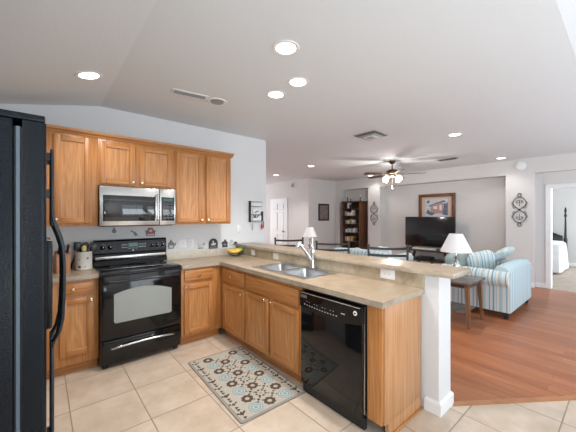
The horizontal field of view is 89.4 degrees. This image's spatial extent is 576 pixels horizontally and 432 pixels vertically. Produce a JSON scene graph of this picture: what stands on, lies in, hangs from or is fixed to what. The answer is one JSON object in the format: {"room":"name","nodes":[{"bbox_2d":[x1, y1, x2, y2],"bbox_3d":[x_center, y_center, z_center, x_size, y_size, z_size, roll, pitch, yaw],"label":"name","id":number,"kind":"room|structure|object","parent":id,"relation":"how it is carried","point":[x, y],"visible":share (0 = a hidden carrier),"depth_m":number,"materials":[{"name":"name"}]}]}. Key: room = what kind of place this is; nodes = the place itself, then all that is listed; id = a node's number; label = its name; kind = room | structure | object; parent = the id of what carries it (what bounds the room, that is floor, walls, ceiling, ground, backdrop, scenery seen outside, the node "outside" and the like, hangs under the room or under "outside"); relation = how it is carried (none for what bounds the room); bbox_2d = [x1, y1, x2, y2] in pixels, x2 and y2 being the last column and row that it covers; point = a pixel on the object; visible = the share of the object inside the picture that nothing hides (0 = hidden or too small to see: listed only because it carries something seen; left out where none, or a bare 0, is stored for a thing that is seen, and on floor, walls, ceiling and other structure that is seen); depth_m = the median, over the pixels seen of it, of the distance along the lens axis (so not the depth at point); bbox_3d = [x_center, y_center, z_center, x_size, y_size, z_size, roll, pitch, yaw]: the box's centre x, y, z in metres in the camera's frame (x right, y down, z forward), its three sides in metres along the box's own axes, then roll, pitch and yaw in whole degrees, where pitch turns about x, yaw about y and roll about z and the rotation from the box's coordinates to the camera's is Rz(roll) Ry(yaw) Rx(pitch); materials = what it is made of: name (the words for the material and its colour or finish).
{"room":"kitchen","nodes":[
{"label":"kitchen","id":0,"kind":"room"},
{"bbox_2d":[0,104,265,267],"bbox_3d":[-4.149,0.123,6.250,3.757,2.690,7.300,0,0,-40],"label":"wall","id":1,"kind":"structure","parent":0,"point":[248,162],"depth_m":3.79,"materials":[{"name":"white paint"}]},
{"bbox_2d":[47,130,97,226],"bbox_3d":[-2.298,-0.349,2.774,0.783,0.885,0.386,0,0,-40],"label":"upper cabinet","id":2,"kind":"object","parent":1,"relation":"attached to","point":[75,156],"visible":0.48,"depth_m":2.79,"materials":[{"name":"brown wood"}]},
{"bbox_2d":[47,124,233,157],"bbox_3d":[-1.719,-0.816,3.272,2.310,0.048,0.375,0,0,-40],"label":"crown molding","id":3,"kind":"structure","parent":2,"relation":"on","point":[50,127],"depth_m":3.09,"materials":[{"name":"brown wood"}]},
{"bbox_2d":[98,138,174,189],"bbox_3d":[-1.710,-0.554,3.273,0.758,0.475,0.386,0,0,-40],"label":"upper cabinet","id":4,"kind":"object","parent":1,"relation":"attached to","point":[120,163],"visible":0.99,"depth_m":3.13,"materials":[{"name":"brown wood"}]},
{"bbox_2d":[98,186,175,226],"bbox_3d":[-1.693,-0.103,3.250,0.746,0.411,0.433,0,0,-40],"label":"microwave","id":5,"kind":"object","parent":4,"relation":"attached to","point":[117,206],"visible":0.99,"depth_m":3.08,"materials":[{"name":"silver metal"}]},
{"bbox_2d":[145,228,155,235],"bbox_3d":[-1.677,0.185,3.551,0.124,0.100,0.013,0,0,-40],"label":"plaque","id":6,"kind":"object","parent":1,"relation":"attached to","point":[150,232],"visible":1,"depth_m":3.55,"materials":[{"name":"red paint"}]},
{"bbox_2d":[168,240,175,248],"bbox_3d":[-1.484,0.350,3.716,0.100,0.116,0.011,0,0,-40],"label":"plaque","id":7,"kind":"object","parent":1,"relation":"attached to","point":[171,245],"visible":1,"depth_m":3.71,"materials":[{"name":"grey paint"}]},
{"bbox_2d":[178,239,185,247],"bbox_3d":[-1.381,0.353,3.801,0.115,0.115,0.014,0,0,-40],"label":"wall switch","id":8,"kind":"object","parent":1,"relation":"attached to","point":[181,242],"visible":1,"depth_m":3.80,"materials":[{"name":"white plastic"}]},
{"bbox_2d":[188,239,193,247],"bbox_3d":[-1.292,0.355,3.881,0.080,0.115,0.009,0,0,-40],"label":"wall outlet","id":9,"kind":"object","parent":1,"relation":"attached to","point":[190,241],"visible":1,"depth_m":3.87,"materials":[{"name":"white plastic"}]},
{"bbox_2d":[175,149,230,224],"bbox_3d":[-1.139,-0.349,3.757,0.737,0.885,0.386,0,0,-40],"label":"upper cabinet","id":10,"kind":"object","parent":1,"relation":"attached to","point":[202,181],"visible":0.97,"depth_m":3.61,"materials":[{"name":"brown wood"}]},
{"bbox_2d":[209,238,217,248],"bbox_3d":[-1.048,0.376,4.084,0.132,0.141,0.013,0,0,-40],"label":"plaque","id":11,"kind":"object","parent":1,"relation":"attached to","point":[213,243],"visible":1,"depth_m":4.08,"materials":[{"name":"grey paint"}]},
{"bbox_2d":[221,239,227,246],"bbox_3d":[-0.911,0.385,4.201,0.110,0.110,0.012,0,0,-40],"label":"plaque","id":12,"kind":"object","parent":1,"relation":"attached to","point":[224,243],"visible":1,"depth_m":4.19,"materials":[{"name":"grey paint"}]},
{"bbox_2d":[230,239,237,245],"bbox_3d":[-0.799,0.385,4.297,0.140,0.100,0.011,0,0,-40],"label":"plaque","id":13,"kind":"object","parent":1,"relation":"attached to","point":[232,243],"visible":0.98,"depth_m":4.28,"materials":[{"name":"grey ceramic"}]},
{"bbox_2d":[237,225,240,232],"bbox_3d":[-0.733,0.183,4.351,0.072,0.115,0.014,0,0,-40],"label":"wall switch","id":14,"kind":"object","parent":1,"relation":"attached to","point":[238,226],"visible":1,"depth_m":4.35,"materials":[{"name":"white plastic"}]},
{"bbox_2d":[249,201,262,221],"bbox_3d":[-0.498,-0.080,4.527,0.241,0.325,0.050,0,0,-40],"label":"key rack","id":15,"kind":"object","parent":1,"relation":"attached to","point":[251,214],"visible":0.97,"depth_m":4.51,"materials":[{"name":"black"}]},
{"bbox_2d":[253,208,259,213],"bbox_3d":[-0.488,-0.082,4.526,0.130,0.090,0.004,0,0,-40],"label":"envelope","id":16,"kind":"object","parent":15,"relation":"in","point":[254,209],"visible":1,"depth_m":4.52,"materials":[{"name":"white paper"}]},
{"bbox_2d":[253,216,260,220],"bbox_3d":[-0.482,0.025,4.526,0.160,0.075,0.004,0,0,-40],"label":"envelope","id":17,"kind":"object","parent":15,"relation":"in","point":[258,218],"visible":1,"depth_m":4.53,"materials":[{"name":"white paper"}]},
{"bbox_2d":[266,179,305,247],"bbox_3d":[-0.799,0.123,10.992,0.100,2.690,4.400,0,0,-40],"label":"wall","id":18,"kind":"structure","parent":0,"point":[296,195],"depth_m":9.79,"materials":[{"name":"white paint"}]},
{"bbox_2d":[271,200,285,244],"bbox_3d":[-0.362,0.448,10.313,0.111,2.020,0.800,0,0,-40],"label":"door","id":19,"kind":"structure","parent":18,"relation":"in","point":[278,208],"depth_m":10.32,"materials":[{"name":"white paint"}]},
{"bbox_2d":[270,198,287,244],"bbox_3d":[-0.331,0.413,10.340,0.030,2.110,0.960,0,0,-40],"label":"trim","id":20,"kind":"structure","parent":18,"relation":"attached to","point":[280,199],"depth_m":9.99,"materials":[{"name":"white paint"}]},
{"bbox_2d":[0,0,575,183],"bbox_3d":[0.075,-1.440,5.439,9.150,1.085,14.000,0,0,-40],"label":"ceiling","id":21,"kind":"structure","parent":0,"point":[499,74],"depth_m":2.43,"materials":[{"name":"white paint"}]},
{"bbox_2d":[75,71,102,79],"bbox_3d":[-1.657,-1.175,2.425,0.199,0.048,0.194,0,0,43],"label":"recessed light","id":22,"kind":"object","parent":21,"relation":"in","point":[85,75],"visible":1,"depth_m":2.42,"materials":[{"name":"white plastic"}]},
{"bbox_2d":[170,88,208,99],"bbox_3d":[-0.975,-1.215,2.897,0.350,0.012,0.110,0,0,-32],"label":"ceiling vent","id":23,"kind":"object","parent":21,"relation":"in","point":[175,91],"visible":1,"depth_m":2.88,"materials":[{"name":"white plastic"}]},
{"bbox_2d":[207,98,226,105],"bbox_3d":[-0.754,-1.216,3.084,0.204,0.009,0.204,0,0,-40],"label":"ceiling speaker","id":24,"kind":"object","parent":21,"relation":"attached to","point":[214,101],"visible":1,"depth_m":3.07,"materials":[{"name":"white plastic"}]},
{"bbox_2d":[211,100,222,104],"bbox_3d":[-0.755,-1.213,3.092,0.132,0.002,0.132,0,0,-40],"label":"grille","id":25,"kind":"object","parent":24,"relation":"attached to","point":[214,102],"depth_m":3.09,"materials":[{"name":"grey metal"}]},
{"bbox_2d":[266,90,285,98],"bbox_3d":[-0.120,-1.218,2.910,0.200,0.007,0.200,0,0,-40],"label":"recessed light","id":26,"kind":"object","parent":21,"relation":"in","point":[275,94],"visible":1,"depth_m":2.90,"materials":[{"name":"white"}]},
{"bbox_2d":[272,40,299,55],"bbox_3d":[-0.015,-1.218,2.108,0.200,0.007,0.200,0,0,-40],"label":"recessed light","id":27,"kind":"object","parent":21,"relation":"in","point":[282,47],"visible":1,"depth_m":2.10,"materials":[{"name":"white"}]},
{"bbox_2d":[287,77,308,86],"bbox_3d":[0.091,-1.218,2.640,0.200,0.007,0.200,0,0,-40],"label":"recessed light","id":28,"kind":"object","parent":21,"relation":"in","point":[295,81],"visible":1,"depth_m":2.63,"materials":[{"name":"white"}]},
{"bbox_2d":[354,130,387,140],"bbox_3d":[1.245,-1.200,4.360,0.380,0.043,0.380,0,0,-40],"label":"ceiling vent","id":29,"kind":"object","parent":21,"relation":"in","point":[371,135],"visible":1,"depth_m":4.29,"materials":[{"name":"grey metal"}]},
{"bbox_2d":[356,131,386,136],"bbox_3d":[1.245,-1.207,4.360,0.340,0.014,0.340,0,0,-40],"label":"grille","id":30,"kind":"object","parent":29,"relation":"attached to","point":[371,133],"depth_m":4.26,"materials":[{"name":"grey metal"}]},
{"bbox_2d":[364,160,419,182],"bbox_3d":[2.284,-0.912,6.422,1.289,0.618,1.284,0,0,-40],"label":"ceiling fan","id":31,"kind":"object","parent":21,"relation":"hanging from","point":[392,172],"visible":1,"depth_m":6.29,"materials":[{"name":"brown metal"}]},
{"bbox_2d":[436,157,458,160],"bbox_3d":[3.366,-1.212,6.158,0.180,0.019,0.400,0,0,-40],"label":"ceiling vent","id":32,"kind":"object","parent":21,"relation":"in","point":[452,158],"visible":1,"depth_m":6.12,"materials":[{"name":"grey metal"}]},
{"bbox_2d":[447,133,462,136],"bbox_3d":[2.482,-1.218,4.326,0.200,0.007,0.200,0,0,-40],"label":"recessed light","id":33,"kind":"object","parent":21,"relation":"in","point":[452,134],"visible":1,"depth_m":4.31,"materials":[{"name":"white"}]},
{"bbox_2d":[47,266,575,431],"bbox_3d":[1.581,1.498,6.717,13.100,0.060,14.000,0,0,-40],"label":"floor","id":34,"kind":"structure","parent":0,"point":[155,391],"depth_m":2.49,"materials":[{"name":"tile"}]},
{"bbox_2d":[0,109,65,431],"bbox_3d":[-1.334,0.571,1.032,0.860,1.795,0.900,0,0,-40],"label":"refrigerator","id":35,"kind":"object","parent":34,"relation":"on","point":[26,250],"visible":1,"depth_m":0.89,"materials":[{"name":"black metal"}]},
{"bbox_2d":[47,278,98,378],"bbox_3d":[-2.263,1.029,2.726,0.775,0.878,0.496,0,0,-40],"label":"base cabinet","id":36,"kind":"object","parent":34,"relation":"on","point":[76,348],"visible":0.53,"depth_m":2.72,"materials":[{"name":"brown wood"}]},
{"bbox_2d":[53,258,98,282],"bbox_3d":[-2.271,0.520,2.738,0.777,0.135,0.484,0,0,-40],"label":"countertop","id":37,"kind":"structure","parent":36,"relation":"on","point":[73,275],"depth_m":2.76,"materials":[{"name":"beige laminate"}]},
{"bbox_2d":[53,244,69,273],"bbox_3d":[-2.228,0.409,2.864,0.190,0.277,0.110,0,0,38],"label":"knife block","id":38,"kind":"object","parent":37,"relation":"on","point":[56,253],"visible":0.44,"depth_m":2.84,"materials":[{"name":"brown wood"}]},
{"bbox_2d":[74,250,91,269],"bbox_3d":[-2.132,0.455,3.037,0.156,0.186,0.156,0,0,-40],"label":"utensil crock","id":39,"kind":"object","parent":37,"relation":"on","point":[83,260],"visible":0.96,"depth_m":2.98,"materials":[{"name":"white ceramic"}]},
{"bbox_2d":[74,242,80,251],"bbox_3d":[-2.170,0.399,3.004,0.070,0.276,0.010,0,0,-40],"label":"spatula","id":40,"kind":"object","parent":39,"relation":"in","point":[77,245],"visible":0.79,"depth_m":3.00,"materials":[{"name":"black plastic"}]},
{"bbox_2d":[90,243,96,254],"bbox_3d":[-2.066,0.410,3.064,0.088,0.254,0.015,0,0,-30],"label":"turner","id":41,"kind":"object","parent":39,"relation":"in","point":[93,247],"visible":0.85,"depth_m":3.07,"materials":[{"name":"black plastic"}]},
{"bbox_2d":[93,237,180,368],"bbox_3d":[-1.638,0.863,3.181,0.756,1.210,0.620,0,0,-40],"label":"stove","id":42,"kind":"object","parent":34,"relation":"on","point":[139,303],"visible":0.99,"depth_m":3.02,"materials":[{"name":"black metal"}]},
{"bbox_2d":[94,260,180,275],"bbox_3d":[-1.631,0.548,3.173,0.756,0.029,0.460,0,0,-40],"label":"cooktop","id":43,"kind":"object","parent":42,"relation":"in","point":[135,267],"depth_m":3.12,"materials":[{"name":"black"}]},
{"bbox_2d":[178,265,220,344],"bbox_3d":[-1.162,1.029,3.603,0.489,0.878,0.560,0,0,-40],"label":"base cabinet","id":44,"kind":"object","parent":34,"relation":"on","point":[200,288],"visible":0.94,"depth_m":3.41,"materials":[{"name":"brown wood"}]},
{"bbox_2d":[221,266,250,349],"bbox_3d":[-0.458,1.029,3.523,0.580,0.878,0.570,0,0,-40],"label":"base cabinet","id":45,"kind":"object","parent":34,"relation":"on","point":[233,281],"visible":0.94,"depth_m":3.33,"materials":[{"name":"brown wood"}]},
{"bbox_2d":[166,247,424,308],"bbox_3d":[-0.248,0.513,2.950,1.040,0.149,2.777,0,0,-40],"label":"countertop","id":46,"kind":"structure","parent":45,"relation":"on","point":[353,282],"depth_m":2.61,"materials":[{"name":"beige laminate"}]},
{"bbox_2d":[273,253,277,259],"bbox_3d":[-0.154,0.489,3.613,0.009,0.080,0.100,0,0,-40],"label":"wall outlet","id":47,"kind":"object","parent":46,"relation":"attached to","point":[275,255],"visible":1,"depth_m":3.61,"materials":[{"name":"white plastic"}]},
{"bbox_2d":[252,262,338,278],"bbox_3d":[0.054,0.632,3.002,0.460,0.181,0.830,0,0,-40],"label":"sink","id":48,"kind":"object","parent":46,"relation":"in","point":[294,270],"visible":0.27,"depth_m":3.03,"materials":[{"name":"silver metal"}]},
{"bbox_2d":[295,238,321,269],"bbox_3d":[0.214,0.382,3.001,0.224,0.319,0.230,0,0,-40],"label":"faucet","id":49,"kind":"object","parent":46,"relation":"on","point":[311,256],"visible":1,"depth_m":3.01,"materials":[{"name":"silver metal"}]},
{"bbox_2d":[380,268,394,279],"bbox_3d":[0.835,0.483,2.446,0.009,0.080,0.135,0,0,-40],"label":"wall outlet","id":50,"kind":"object","parent":46,"relation":"attached to","point":[384,273],"visible":1,"depth_m":2.44,"materials":[{"name":"white plastic"}]},
{"bbox_3d":[-0.730,0.520,4.062,0.236,0.051,0.236,0,0,-40],"label":"fruit bowl","id":51,"kind":"object","parent":46,"relation":"on","visible":0},
{"bbox_2d":[225,248,241,252],"bbox_3d":[-0.756,0.472,4.015,0.204,0.064,0.127,0,0,-40],"label":"banana bunch","id":52,"kind":"object","parent":51,"relation":"on","point":[236,250],"visible":1,"depth_m":3.99,"materials":[{"name":"yellow food"}]},
{"bbox_2d":[188,346,304,423],"bbox_3d":[-0.430,1.462,2.671,0.610,0.011,1.100,0,0,-38],"label":"kitchen mat","id":53,"kind":"object","parent":34,"relation":"on","point":[247,386],"visible":1,"depth_m":2.56,"materials":[{"name":"beige fabric"}]},
{"bbox_2d":[246,272,305,382],"bbox_3d":[0.013,1.032,2.968,0.580,0.872,0.880,0,0,-40],"label":"base cabinet","id":54,"kind":"object","parent":34,"relation":"on","point":[273,307],"visible":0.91,"depth_m":2.75,"materials":[{"name":"brown wood"}]},
{"bbox_2d":[274,237,303,246],"bbox_3d":[0.023,0.896,4.369,0.481,1.147,0.523,0,0,-2],"label":"bar stool","id":55,"kind":"object","parent":34,"relation":"on","point":[275,239],"visible":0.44,"depth_m":4.60,"materials":[{"name":"grey metal"}]},
{"bbox_2d":[315,240,349,253],"bbox_3d":[0.592,0.896,3.747,0.481,1.147,0.523,0,0,4],"label":"bar stool","id":56,"kind":"object","parent":34,"relation":"on","point":[316,241],"visible":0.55,"depth_m":3.98,"materials":[{"name":"grey metal"}]},
{"bbox_2d":[300,289,366,430],"bbox_3d":[0.517,1.034,2.382,0.570,0.868,0.623,0,0,-40],"label":"dishwasher","id":57,"kind":"object","parent":34,"relation":"on","point":[333,328],"visible":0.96,"depth_m":2.15,"materials":[{"name":"black enamelled metal"},{"name":"black plastic"}]},
{"bbox_2d":[342,201,367,249],"bbox_3d":[2.172,0.485,9.499,0.440,1.965,0.720,0,0,-40],"label":"bookcase","id":58,"kind":"object","parent":34,"relation":"on","point":[360,207],"visible":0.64,"depth_m":9.57,"materials":[{"name":"brown wood"}]},
{"bbox_2d":[332,248,412,260],"bbox_3d":[1.845,1.082,6.515,0.942,0.772,1.530,0,0,-40],"label":"sofa","id":59,"kind":"object","parent":34,"relation":"on","point":[357,251],"visible":0.18,"depth_m":6.13,"materials":[{"name":"blue"}]},
{"bbox_2d":[376,246,391,253],"bbox_3d":[2.059,0.808,6.230,0.167,0.341,0.352,0,0,-41],"label":"throw pillow","id":60,"kind":"object","parent":59,"relation":"on","point":[387,251],"visible":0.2,"depth_m":6.12,"materials":[{"name":"white fabric"}]},
{"bbox_2d":[367,244,408,260],"bbox_3d":[1.108,0.896,3.204,0.481,1.147,0.523,0,0,16],"label":"bar stool","id":61,"kind":"object","parent":34,"relation":"on","point":[368,245],"visible":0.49,"depth_m":3.44,"materials":[{"name":"grey metal"}]},
{"bbox_2d":[367,295,422,431],"bbox_3d":[0.784,1.032,2.098,0.530,0.872,0.134,0,0,-40],"label":"base cabinet","id":62,"kind":"object","parent":34,"relation":"on","point":[393,332],"visible":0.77,"depth_m":1.98,"materials":[{"name":"brown wood"}]},
{"bbox_2d":[402,247,448,263],"bbox_3d":[3.674,1.161,7.573,0.500,0.626,1.360,0,0,-40],"label":"tv stand","id":63,"kind":"object","parent":34,"relation":"on","point":[411,249],"visible":0.13,"depth_m":7.39,"materials":[{"name":"brown wood"}]},
{"bbox_2d":[412,247,435,250],"bbox_3d":[3.504,0.825,7.495,0.040,0.044,0.600,0,0,-40],"label":"bar","id":64,"kind":"object","parent":63,"relation":"on","point":[412,247],"visible":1,"depth_m":7.48,"materials":[{"name":"grey plastic"}]},
{"bbox_2d":[416,255,434,260],"bbox_3d":[3.584,1.075,7.602,0.300,0.074,0.360,0,0,-40],"label":"media box","id":65,"kind":"object","parent":63,"relation":"on","point":[421,257],"visible":1,"depth_m":7.51,"materials":[{"name":"black"}]},
{"bbox_2d":[413,257,444,263],"bbox_3d":[3.666,1.125,7.567,0.440,0.025,1.040,0,0,-40],"label":"shelf","id":66,"kind":"object","parent":63,"relation":"attached to","point":[414,258],"depth_m":7.39,"materials":[{"name":"brown wood"}]},
{"bbox_2d":[405,217,455,247],"bbox_3d":[3.632,0.424,7.499,0.218,0.843,1.260,0,0,-40],"label":"television","id":67,"kind":"object","parent":63,"relation":"on","point":[419,231],"visible":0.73,"depth_m":7.49,"materials":[{"name":"black plastic"}]},
{"bbox_2d":[450,275,485,329],"bbox_3d":[2.400,1.166,4.159,0.620,0.607,0.560,0,0,-40],"label":"end table","id":68,"kind":"object","parent":34,"relation":"on","point":[466,282],"visible":0.51,"depth_m":3.99,"materials":[{"name":"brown wood"}]},
{"bbox_2d":[440,233,472,277],"bbox_3d":[2.416,0.546,4.186,0.410,0.632,0.410,0,0,-40],"label":"table lamp","id":69,"kind":"object","parent":68,"relation":"on","point":[455,243],"visible":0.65,"depth_m":4.08,"materials":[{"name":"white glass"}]},
{"bbox_2d":[450,301,475,313],"bbox_3d":[2.400,1.290,4.159,0.450,0.015,0.380,0,0,-40],"label":"shelf","id":70,"kind":"object","parent":68,"relation":"attached to","point":[454,306],"depth_m":4.11,"materials":[{"name":"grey wood"}]},
{"bbox_2d":[442,258,530,319],"bbox_3d":[3.331,1.082,4.885,1.480,0.772,0.942,0,0,-40],"label":"loveseat","id":71,"kind":"object","parent":34,"relation":"on","point":[506,287],"visible":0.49,"depth_m":4.31,"materials":[{"name":"blue fabric"}]},
{"bbox_2d":[445,253,467,265],"bbox_3d":[2.885,0.803,4.978,0.373,0.384,0.154,0,0,17],"label":"throw pillow","id":72,"kind":"object","parent":71,"relation":"on","point":[462,257],"visible":0.41,"depth_m":4.91,"materials":[{"name":"green fabric"}]},
{"bbox_2d":[466,250,495,268],"bbox_3d":[3.183,0.768,4.797,0.464,0.454,0.192,0,0,9],"label":"throw pillow","id":73,"kind":"object","parent":71,"relation":"on","point":[485,259],"visible":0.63,"depth_m":4.73,"materials":[{"name":"blue fabric"}]},
{"bbox_2d":[494,247,514,261],"bbox_3d":[3.629,0.653,4.966,0.626,0.312,0.335,0,0,-39],"label":"throw pillow","id":74,"kind":"object","parent":71,"relation":"on","point":[504,252],"visible":0.64,"depth_m":4.77,"materials":[{"name":"blue fabric"}]},
{"bbox_2d":[453,395,575,405],"bbox_3d":[3.223,1.464,1.702,3.964,0.010,0.965,0,0,30],"label":"trim","id":75,"kind":"structure","parent":34,"relation":"on","point":[571,397],"depth_m":2.31,"materials":[{"name":"orange wood"}]},
{"bbox_2d":[553,207,568,272],"bbox_3d":[6.914,0.588,8.641,1.924,1.760,1.983,0,0,-40],"label":"bed","id":76,"kind":"object","parent":34,"relation":"on","point":[560,255],"visible":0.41,"depth_m":7.76,"materials":[{"name":"black"}]},
{"bbox_2d":[553,240,568,272],"bbox_3d":[6.786,1.063,8.533,1.590,0.770,1.983,0,0,-40],"label":"quilt","id":77,"kind":"object","parent":76,"relation":"on","point":[560,255],"depth_m":7.44,"materials":[{"name":"white fabric"}]},
{"bbox_3d":[0.576,1.166,7.608,0.620,0.607,0.560,0,0,-40],"label":"end table","id":78,"kind":"object","parent":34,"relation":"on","visible":0},
{"bbox_2d":[303,227,316,248],"bbox_3d":[0.576,0.562,7.608,0.377,0.600,0.377,0,0,-40],"label":"table lamp","id":79,"kind":"object","parent":78,"relation":"on","point":[309,232],"visible":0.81,"depth_m":7.51,"materials":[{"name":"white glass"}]},
{"bbox_2d":[306,178,335,251],"bbox_3d":[1.266,0.123,9.793,1.700,2.690,0.100,0,0,-40],"label":"wall","id":80,"kind":"structure","parent":0,"point":[318,191],"depth_m":9.59,"materials":[{"name":"white paint"}]},
{"bbox_2d":[318,204,328,220],"bbox_3d":[1.187,-0.147,9.640,0.500,0.560,0.030,0,0,-40],"label":"framed print","id":81,"kind":"object","parent":80,"relation":"attached to","point":[323,209],"visible":1,"depth_m":9.63,"materials":[{"name":"black wood"}]},
{"bbox_2d":[421,275,449,406],"bbox_3d":[0.264,0.953,3.315,0.210,1.030,2.885,0,0,-40],"label":"wall","id":82,"kind":"structure","parent":0,"point":[435,303],"depth_m":2.20,"materials":[{"name":"white paint"}]},
{"bbox_2d":[235,242,470,278],"bbox_3d":[0.313,0.417,3.280,0.340,0.039,2.998,0,0,-40],"label":"breakfast bar","id":83,"kind":"object","parent":82,"relation":"on","point":[443,271],"visible":1,"depth_m":2.58,"materials":[{"name":"beige laminate"}]},
{"bbox_2d":[424,391,453,417],"bbox_3d":[0.269,1.418,3.308,0.242,0.100,2.902,0,0,-40],"label":"baseboard","id":84,"kind":"structure","parent":82,"relation":"attached to","point":[439,409],"depth_m":2.18,"materials":[{"name":"white paint"}]},
{"bbox_2d":[336,152,575,286],"bbox_3d":[4.802,-0.207,6.629,0.400,3.350,9.500,0,0,-40],"label":"wall","id":85,"kind":"structure","parent":0,"point":[486,192],"depth_m":6.95,"materials":[{"name":"white paint"}]},
{"bbox_2d":[419,193,455,216],"bbox_3d":[3.951,-0.232,7.756,0.040,0.760,0.940,0,0,-40],"label":"framed painting","id":86,"kind":"object","parent":85,"relation":"attached to","point":[442,204],"visible":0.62,"depth_m":7.72,"materials":[{"name":"brown wood"}]},
{"bbox_2d":[512,193,527,226],"bbox_3d":[4.910,-0.144,6.173,0.024,0.714,0.270,0,0,-40],"label":"scroll","id":87,"kind":"object","parent":85,"relation":"attached to","point":[518,193],"visible":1,"depth_m":6.17,"materials":[{"name":"grey metal"}]},
{"bbox_2d":[515,161,526,169],"bbox_3d":[4.912,-1.077,6.146,0.056,0.190,0.190,0,0,-40],"label":"wall speaker","id":88,"kind":"object","parent":85,"relation":"attached to","point":[520,165],"visible":1,"depth_m":6.12,"materials":[{"name":"white plastic"}]},
{"bbox_2d":[531,282,544,287],"bbox_3d":[3.942,1.418,7.555,0.315,0.100,4.155,0,0,-40],"label":"baseboard","id":89,"kind":"structure","parent":85,"relation":"attached to","point":[537,284],"depth_m":6.02,"materials":[{"name":"white paint"}]},
{"bbox_2d":[545,183,575,288],"bbox_3d":[5.687,0.406,5.613,0.185,2.125,1.065,0,0,-40],"label":"trim","id":90,"kind":"structure","parent":85,"relation":"attached to","point":[549,188],"depth_m":5.93,"materials":[{"name":"white paint"}]},
{"bbox_2d":[553,188,575,262],"bbox_3d":[7.073,0.168,7.244,4.040,2.600,6.500,0,0,-40],"label":"wall","id":91,"kind":"structure","parent":0,"point":[564,197],"depth_m":8.70,"materials":[{"name":"grey paint"}]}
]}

